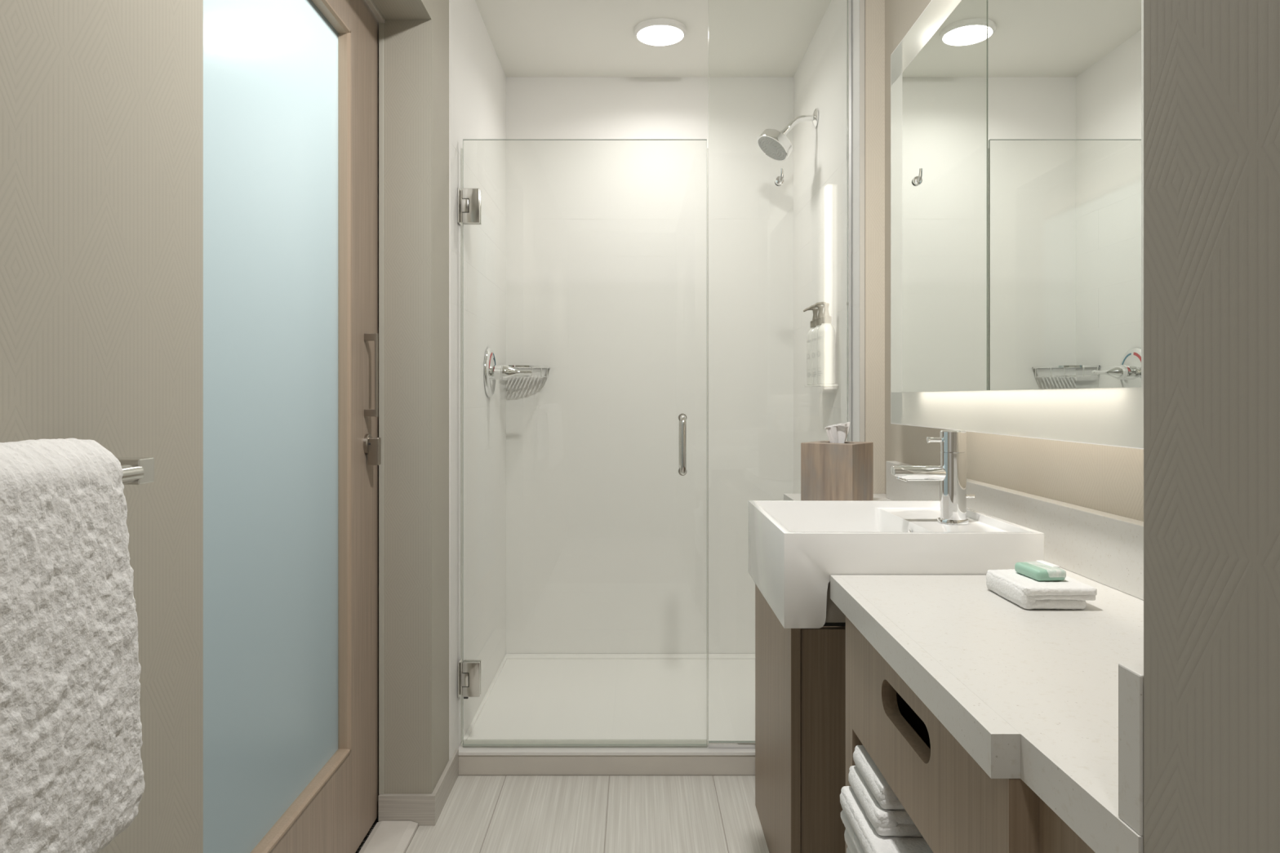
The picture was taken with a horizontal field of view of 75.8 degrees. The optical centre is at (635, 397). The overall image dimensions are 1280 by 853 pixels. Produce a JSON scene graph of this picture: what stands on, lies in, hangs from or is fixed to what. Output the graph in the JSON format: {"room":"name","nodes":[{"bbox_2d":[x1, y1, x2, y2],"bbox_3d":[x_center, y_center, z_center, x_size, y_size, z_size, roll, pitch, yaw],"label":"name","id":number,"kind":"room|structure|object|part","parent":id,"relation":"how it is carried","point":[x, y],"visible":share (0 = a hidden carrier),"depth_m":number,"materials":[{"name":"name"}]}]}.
{"room":"hotel bathroom","nodes":[
{"label":"hotel bathroom","id":0,"kind":"room"},
{"bbox_2d":[0,0,506,852],"bbox_3d":[-0.630,-0.098,0.926,0.205,2.420,5.053,0,0,0],"label":"wall","id":1,"kind":"structure","parent":0,"point":[101,101],"depth_m":0.97,"materials":[{"name":"paint"}]},
{"bbox_2d":[115,457,153,484],"bbox_3d":[-0.495,0.069,0.473,0.075,0.048,0.648,0,0,0],"label":"towel bar","id":2,"kind":"object","parent":1,"relation":"attached to","point":[136,470],"visible":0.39,"depth_m":0.76,"materials":[{"name":"silver metal"}]},
{"bbox_2d":[0,438,145,852],"bbox_3d":[-0.461,0.196,0.423,0.091,0.329,0.569,0,0,0],"label":"bath towel","id":3,"kind":"object","parent":2,"relation":"hanging from","point":[72,780],"visible":1,"depth_m":0.61,"materials":[{"name":"white fabric"}]},
{"bbox_2d":[203,0,381,852],"bbox_3d":[-0.679,0.047,1.442,0.076,2.100,1.574,0,0,0],"label":"door","id":4,"kind":"structure","parent":1,"relation":"in","point":[292,442],"depth_m":1.66,"materials":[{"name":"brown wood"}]},
{"bbox_3d":[-0.696,0.964,1.361,0.042,0.266,1.152,0,0,0],"label":"rail","id":5,"kind":"part","parent":4,"relation":"part of","materials":[{"name":"brown wood"}]},
{"bbox_3d":[-0.696,-0.932,1.361,0.042,0.142,1.152,0,0,0],"label":"rail","id":6,"kind":"part","parent":4,"relation":"part of","materials":[{"name":"brown wood"}]},
{"bbox_3d":[-0.646,-0.057,2.049,0.004,0.209,0.015,0,0,0],"label":"pull handle","id":7,"kind":"part","parent":4,"relation":"part of","materials":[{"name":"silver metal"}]},
{"bbox_2d":[364,0,385,22],"bbox_3d":[-0.660,-0.983,1.579,0.012,0.010,1.133,0,0,0],"label":"trim","id":8,"kind":"structure","parent":1,"relation":"attached to","point":[370,2],"depth_m":2.08,"materials":[{"name":"metal"}]},
{"bbox_2d":[378,21,383,794],"bbox_3d":[-0.663,0.023,2.144,0.012,2.022,0.005,0,0,0],"label":"trim","id":9,"kind":"structure","parent":1,"relation":"attached to","point":[380,24],"depth_m":2.14,"materials":[{"name":"grey"}]},
{"bbox_2d":[377,794,435,826],"bbox_3d":[-0.595,1.073,2.139,0.147,0.078,0.012,0,0,0],"label":"baseboard","id":10,"kind":"object","parent":1,"relation":"attached to","point":[420,809],"visible":0.76,"depth_m":2.13,"materials":[{"name":"ceramic"}]},
{"bbox_2d":[431,749,458,822],"bbox_3d":[-0.527,1.073,2.282,0.012,0.078,0.273,0,0,0],"label":"baseboard","id":11,"kind":"structure","parent":1,"relation":"attached to","point":[450,775],"depth_m":2.27,"materials":[{"name":"ceramic"}]},
{"bbox_2d":[484,346,533,397],"bbox_3d":[-0.447,-0.091,2.945,0.159,0.180,0.180,0,0,0],"label":"shower valve","id":12,"kind":"object","parent":1,"relation":"attached to","point":[492,371],"visible":1,"depth_m":2.92,"materials":[{"name":"silver metal"}]},
{"bbox_3d":[-0.421,-0.091,2.945,0.107,0.053,0.053,0,0,0],"label":"lever","id":13,"kind":"part","parent":12,"relation":"part of","materials":[{"name":"silver metal"}]},
{"bbox_2d":[457,138,708,746],"bbox_3d":[-0.155,0.136,2.454,0.744,1.813,0.108,0,0,0],"label":"shower door","id":14,"kind":"structure","parent":1,"relation":"attached to","point":[468,200],"depth_m":2.44,"materials":[{"name":"clear glass"}]},
{"bbox_3d":[-0.525,0.838,2.454,0.004,0.103,0.044,0,0,0],"label":"wall plate","id":15,"kind":"part","parent":14,"relation":"part of","materials":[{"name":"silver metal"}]},
{"bbox_3d":[-0.525,-0.570,2.454,0.004,0.103,0.044,0,0,0],"label":"wall plate","id":16,"kind":"part","parent":14,"relation":"part of","materials":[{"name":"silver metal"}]},
{"bbox_3d":[-0.489,0.838,2.464,0.052,0.103,0.010,0,0,0],"label":"plate","id":17,"kind":"part","parent":14,"relation":"part of","materials":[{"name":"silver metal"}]},
{"bbox_3d":[-0.489,-0.570,2.464,0.052,0.103,0.010,0,0,0],"label":"plate","id":18,"kind":"part","parent":14,"relation":"part of","materials":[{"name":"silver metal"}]},
{"bbox_3d":[0.140,0.140,2.483,0.018,0.177,0.050,0,0,0],"label":"handle","id":19,"kind":"part","parent":14,"relation":"part of","materials":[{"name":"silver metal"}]},
{"bbox_3d":[0.140,0.140,2.425,0.018,0.177,0.050,0,0,0],"label":"handle","id":20,"kind":"part","parent":14,"relation":"part of","materials":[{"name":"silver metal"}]},
{"bbox_2d":[355,775,768,852],"bbox_3d":[-1.300,1.142,1.250,4.199,0.060,5.900,0,0,0],"label":"floor","id":21,"kind":"structure","parent":0,"point":[480,814],"depth_m":2.18,"materials":[{"name":"beige tile"}]},
{"bbox_2d":[359,821,417,852],"bbox_3d":[-0.617,1.105,1.572,0.107,0.014,1.119,0,0,0],"label":"threshold","id":22,"kind":"object","parent":21,"relation":"on","point":[386,837],"visible":1,"depth_m":2.05,"materials":[{"name":"stone"}]},
{"bbox_2d":[457,653,755,775],"bbox_3d":[0.058,1.078,2.884,1.172,0.069,0.933,0,0,0],"label":"shower pan","id":23,"kind":"object","parent":21,"relation":"on","point":[531,699],"visible":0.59,"depth_m":2.71,"materials":[{"name":"white plastic"}]},
{"bbox_3d":[0.058,1.048,2.458,1.170,0.010,0.082,0,0,0],"label":"curb sill","id":24,"kind":"part","parent":23,"relation":"part of","materials":[{"name":"white"}]},
{"bbox_2d":[708,0,851,748],"bbox_3d":[0.430,-0.132,2.454,0.425,2.350,0.022,0,0,0],"label":"screen","id":25,"kind":"object","parent":23,"relation":"on","point":[712,744],"visible":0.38,"depth_m":2.44,"materials":[{"name":"clear glass"}]},
{"bbox_2d":[774,168,784,186],"bbox_3d":[0.428,-0.653,2.435,0.027,0.041,0.055,0,0,0],"label":"robe hook","id":26,"kind":"object","parent":25,"relation":"attached to","point":[779,180],"visible":1,"depth_m":2.44,"materials":[{"name":"silver metal"}]},
{"bbox_3d":[0.426,-0.137,2.454,0.416,2.338,0.010,0,0,0],"label":"glass pane","id":27,"kind":"part","parent":25,"relation":"part of","materials":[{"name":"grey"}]},
{"bbox_2d":[755,583,845,852],"bbox_3d":[0.516,0.713,1.984,0.380,0.799,0.516,0,0,0],"label":"base cabinet","id":28,"kind":"object","parent":21,"relation":"on","point":[800,673],"visible":0.33,"depth_m":1.73,"materials":[{"name":"beige wood"}]},
{"bbox_3d":[0.337,0.713,1.984,0.020,0.799,0.516,0,0,0],"label":"panel","id":29,"kind":"part","parent":28,"relation":"part of","materials":[{"name":"beige wood"}]},
{"bbox_3d":[0.527,0.800,1.740,0.357,0.624,0.018,0,0,0],"label":"panel","id":30,"kind":"part","parent":28,"relation":"part of","materials":[{"name":"beige wood"}]},
{"bbox_3d":[0.527,0.476,1.742,0.359,0.011,0.022,0,0,0],"label":"rail","id":31,"kind":"part","parent":28,"relation":"part of","materials":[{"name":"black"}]},
{"bbox_2d":[845,616,1039,852],"bbox_3d":[0.506,0.713,0.937,0.400,0.799,0.526,0,0,0],"label":"vanity cabinet","id":32,"kind":"object","parent":21,"relation":"on","point":[954,805],"visible":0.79,"depth_m":0.86,"materials":[{"name":"beige wood"}]},
{"bbox_3d":[0.515,0.689,1.191,0.381,0.753,0.018,0,0,0],"label":"panel","id":33,"kind":"part","parent":32,"relation":"part of","materials":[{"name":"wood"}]},
{"bbox_2d":[783,461,1143,852],"bbox_3d":[0.503,0.243,1.436,0.424,0.138,1.842,0,0,0],"label":"countertop","id":34,"kind":"structure","parent":32,"relation":"on","point":[1051,700],"depth_m":0.88,"materials":[{"name":"stone"}]},
{"bbox_2d":[800,440,873,500],"bbox_3d":[0.517,0.195,2.108,0.138,0.160,0.138,0,0,37],"label":"tissue box","id":35,"kind":"object","parent":34,"relation":"on","point":[829,471],"visible":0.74,"depth_m":2.06,"materials":[{"name":"brown wood"}]},
{"bbox_2d":[824,422,849,443],"bbox_3d":[0.516,0.094,2.102,0.076,0.062,0.046,0,0,0],"label":"tissue","id":36,"kind":"object","parent":35,"relation":"in","point":[837,433],"visible":0.86,"depth_m":2.10,"materials":[{"name":"white paper"}]},
{"bbox_2d":[748,500,1044,628],"bbox_3d":[0.433,0.285,1.482,0.404,0.148,0.409,0,0,0],"label":"sink","id":37,"kind":"object","parent":34,"relation":"in","point":[795,547],"visible":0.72,"depth_m":1.28,"materials":[{"name":"white ceramic"}]},
{"bbox_2d":[890,430,974,524],"bbox_3d":[0.536,0.142,1.480,0.147,0.166,0.053,0,0,0],"label":"faucet","id":38,"kind":"object","parent":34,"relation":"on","point":[951,473],"visible":1,"depth_m":1.47,"materials":[{"name":"silver metal"}]},
{"bbox_3d":[0.515,0.136,1.480,0.105,0.027,0.027,0,0,0],"label":"spout","id":39,"kind":"part","parent":38,"relation":"part of","materials":[{"name":"silver metal"}]},
{"bbox_3d":[0.538,0.076,1.480,0.028,0.011,0.011,0,0,0],"label":"lever","id":40,"kind":"part","parent":38,"relation":"part of","materials":[{"name":"silver metal"}]},
{"bbox_3d":[0.601,0.177,1.480,0.018,0.007,0.007,0,0,0],"label":"drain lift rod","id":41,"kind":"part","parent":38,"relation":"part of","materials":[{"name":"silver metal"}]},
{"bbox_2d":[986,568,1097,609],"bbox_3d":[0.549,0.261,1.120,0.098,0.031,0.123,0,0,0],"label":"washcloth","id":42,"kind":"object","parent":34,"relation":"on","point":[1028,593],"visible":0.94,"depth_m":1.07,"materials":[{"name":"white fabric"}]},
{"bbox_2d":[1014,560,1066,581],"bbox_3d":[0.555,0.238,1.128,0.042,0.017,0.062,0,0,-4],"label":"soap bar","id":43,"kind":"object","parent":42,"relation":"on","point":[1039,570],"visible":1,"depth_m":1.11,"materials":[{"name":"green"}]},
{"bbox_3d":[0.515,0.689,0.683,0.381,0.753,0.018,0,0,0],"label":"panel","id":44,"kind":"part","parent":32,"relation":"part of","materials":[{"name":"beige wood"}]},
{"bbox_3d":[0.366,0.689,1.006,0.150,0.065,0.295,0,0,0],"label":"folded towel","id":45,"kind":"object","parent":32,"relation":"on","visible":0},
{"bbox_3d":[0.366,0.641,1.006,0.150,0.035,0.295,0,0,0],"label":"folded towel","id":46,"kind":"object","parent":45,"relation":"on","visible":0},
{"bbox_2d":[844,829,857,852],"bbox_3d":[0.365,0.608,1.009,0.150,0.034,0.288,0,0,0],"label":"folded towel","id":47,"kind":"object","parent":46,"relation":"on","point":[848,841],"visible":0.05,"depth_m":1.12,"materials":[{"name":"white fabric"}]},
{"bbox_2d":[840,809,864,852],"bbox_3d":[0.360,0.583,1.009,0.150,0.021,0.288,0,0,0],"label":"folded towel","id":48,"kind":"object","parent":47,"relation":"on","point":[846,822],"visible":0.11,"depth_m":1.09,"materials":[{"name":"white fabric"}]},
{"bbox_2d":[840,786,933,852],"bbox_3d":[0.358,0.558,1.016,0.150,0.033,0.275,0,0,0],"label":"folded towel","id":49,"kind":"object","parent":48,"relation":"on","point":[870,841],"visible":0.35,"depth_m":1.02,"materials":[{"name":"white fabric"}]},
{"bbox_2d":[848,765,922,836],"bbox_3d":[0.369,0.527,1.080,0.150,0.032,0.142,0,0,0],"label":"folded towel","id":50,"kind":"object","parent":49,"relation":"on","point":[895,823],"visible":0.3,"depth_m":1.02,"materials":[{"name":"white fabric"}]},
{"bbox_2d":[853,745,905,809],"bbox_3d":[0.376,0.497,1.082,0.150,0.032,0.132,0,0,0],"label":"folded towel","id":51,"kind":"object","parent":50,"relation":"on","point":[878,786],"visible":0.24,"depth_m":1.05,"materials":[{"name":"white fabric"}]},
{"bbox_2d":[1039,797,1095,852],"bbox_3d":[0.339,0.713,0.596,0.016,0.799,0.156,0,0,0],"label":"panel","id":52,"kind":"object","parent":21,"relation":"on","point":[1055,836],"visible":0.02,"depth_m":0.65,"materials":[{"name":"beige wood"}]},
{"bbox_2d":[506,76,793,653],"bbox_3d":[0.033,-0.098,3.402,1.532,2.420,0.101,0,0,0],"label":"wall","id":53,"kind":"structure","parent":0,"point":[606,240],"depth_m":3.35,"materials":[{"name":"white tile"}]},
{"bbox_2d":[506,364,550,377],"bbox_3d":[-0.438,-0.103,3.261,0.178,0.044,0.178,0,0,0],"label":"basket","id":54,"kind":"object","parent":53,"relation":"attached to","point":[514,366],"visible":0.84,"depth_m":3.22,"materials":[{"name":"silver metal"}]},
{"bbox_3d":[-0.442,-0.085,3.265,0.153,0.002,0.162,0,0,0],"label":"plate","id":55,"kind":"part","parent":54,"relation":"part of","materials":[{"name":"silver metal"}]},
{"bbox_3d":[-0.438,-0.121,3.261,0.178,0.008,0.178,0,0,0],"label":"rail","id":56,"kind":"part","parent":54,"relation":"part of","materials":[{"name":"silver metal"}]},
{"bbox_2d":[475,0,831,76],"bbox_3d":[0.067,-1.358,0.876,1.465,0.100,5.153,0,0,0],"label":"ceiling","id":57,"kind":"structure","parent":0,"point":[529,37],"depth_m":2.98,"materials":[{"name":"white paint"}]},
{"bbox_2d":[634,17,686,45],"bbox_3d":[0.088,-1.297,2.923,0.186,0.021,0.186,0,0,0],"label":"recessed light","id":58,"kind":"object","parent":57,"relation":"in","point":[656,31],"visible":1,"depth_m":2.93,"materials":[{"name":"white plastic"}]},
{"bbox_2d":[793,0,1143,521],"bbox_3d":[0.721,-0.098,1.983,0.156,2.420,2.939,0,0,0],"label":"wall","id":59,"kind":"structure","parent":0,"point":[1109,479],"depth_m":2.36,"materials":[{"name":"paint"}]},
{"bbox_2d":[756,108,817,161],"bbox_3d":[0.538,-0.938,2.925,0.209,0.180,0.130,0,0,0],"label":"shower","id":60,"kind":"object","parent":59,"relation":"attached to","point":[774,144],"visible":1,"depth_m":2.91,"materials":[{"name":"silver metal"}]},
{"bbox_3d":[0.486,-0.887,2.923,0.094,0.069,0.111,0,0,0],"label":"spray plate","id":61,"kind":"part","parent":60,"relation":"part of","materials":[{"name":"grey metal"}]},
{"bbox_3d":[0.576,-0.967,2.924,0.128,0.076,0.032,0,0,6],"label":"arm","id":62,"kind":"part","parent":60,"relation":"part of","materials":[{"name":"silver metal"}]},
{"bbox_2d":[804,384,838,386],"bbox_3d":[0.612,-0.039,2.715,0.060,0.006,0.235,0,0,0],"label":"bracket","id":63,"kind":"object","parent":59,"relation":"attached to","point":[812,385],"visible":1,"depth_m":2.64,"materials":[{"name":"white plastic"}]},
{"bbox_2d":[803,307,817,385],"bbox_3d":[0.608,-0.175,2.796,0.062,0.266,0.056,0,0,38],"label":"pump bottle","id":64,"kind":"object","parent":63,"relation":"on","point":[809,341],"visible":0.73,"depth_m":2.78,"materials":[{"name":"white plastic"}]},
{"bbox_3d":[0.590,-0.299,2.794,0.043,0.017,0.011,0,0,0],"label":"spout","id":65,"kind":"part","parent":64,"relation":"part of","materials":[{"name":"beige plastic"}]},
{"bbox_2d":[808,305,823,384],"bbox_3d":[0.608,-0.175,2.715,0.062,0.266,0.056,0,0,38],"label":"pump bottle","id":66,"kind":"object","parent":63,"relation":"on","point":[818,321],"visible":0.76,"depth_m":2.70,"materials":[{"name":"white plastic"}]},
{"bbox_3d":[0.590,-0.299,2.713,0.043,0.017,0.011,0,0,0],"label":"spout","id":67,"kind":"part","parent":66,"relation":"part of","materials":[{"name":"beige plastic"}]},
{"bbox_2d":[813,302,835,384],"bbox_3d":[0.608,-0.175,2.635,0.062,0.266,0.056,0,0,38],"label":"pump bottle","id":68,"kind":"object","parent":63,"relation":"on","point":[825,332],"visible":0.98,"depth_m":2.61,"materials":[{"name":"white plastic"}]},
{"bbox_3d":[0.590,-0.299,2.633,0.043,0.017,0.011,0,0,0],"label":"spout","id":69,"kind":"part","parent":68,"relation":"part of","materials":[{"name":"beige plastic"}]},
{"bbox_2d":[859,0,865,441],"bbox_3d":[0.649,-0.516,2.356,0.016,1.583,0.004,0,0,0],"label":"trim","id":70,"kind":"structure","parent":59,"relation":"attached to","point":[862,2],"depth_m":2.35,"materials":[{"name":"grey metal"}]},
{"bbox_2d":[885,461,1143,599],"bbox_3d":[0.701,0.225,1.400,0.026,0.101,1.719,0,0,0],"label":"backsplash","id":71,"kind":"structure","parent":59,"relation":"attached to","point":[1106,548],"depth_m":1.31,"materials":[{"name":"stone"}]},
{"bbox_2d":[890,0,1143,448],"bbox_3d":[0.674,-0.394,1.495,0.081,0.916,1.093,0,0,0],"label":"backlit mirror","id":72,"kind":"object","parent":59,"relation":"attached to","point":[1017,126],"visible":0.77,"depth_m":1.35,"materials":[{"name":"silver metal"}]},
{"bbox_2d":[1143,0,1279,852],"bbox_3d":[0.558,-0.098,-0.548,0.482,2.420,2.122,0,0,0],"label":"wall","id":73,"kind":"structure","parent":0,"point":[1211,68],"depth_m":0.45,"materials":[{"name":"paint"}]}
]}

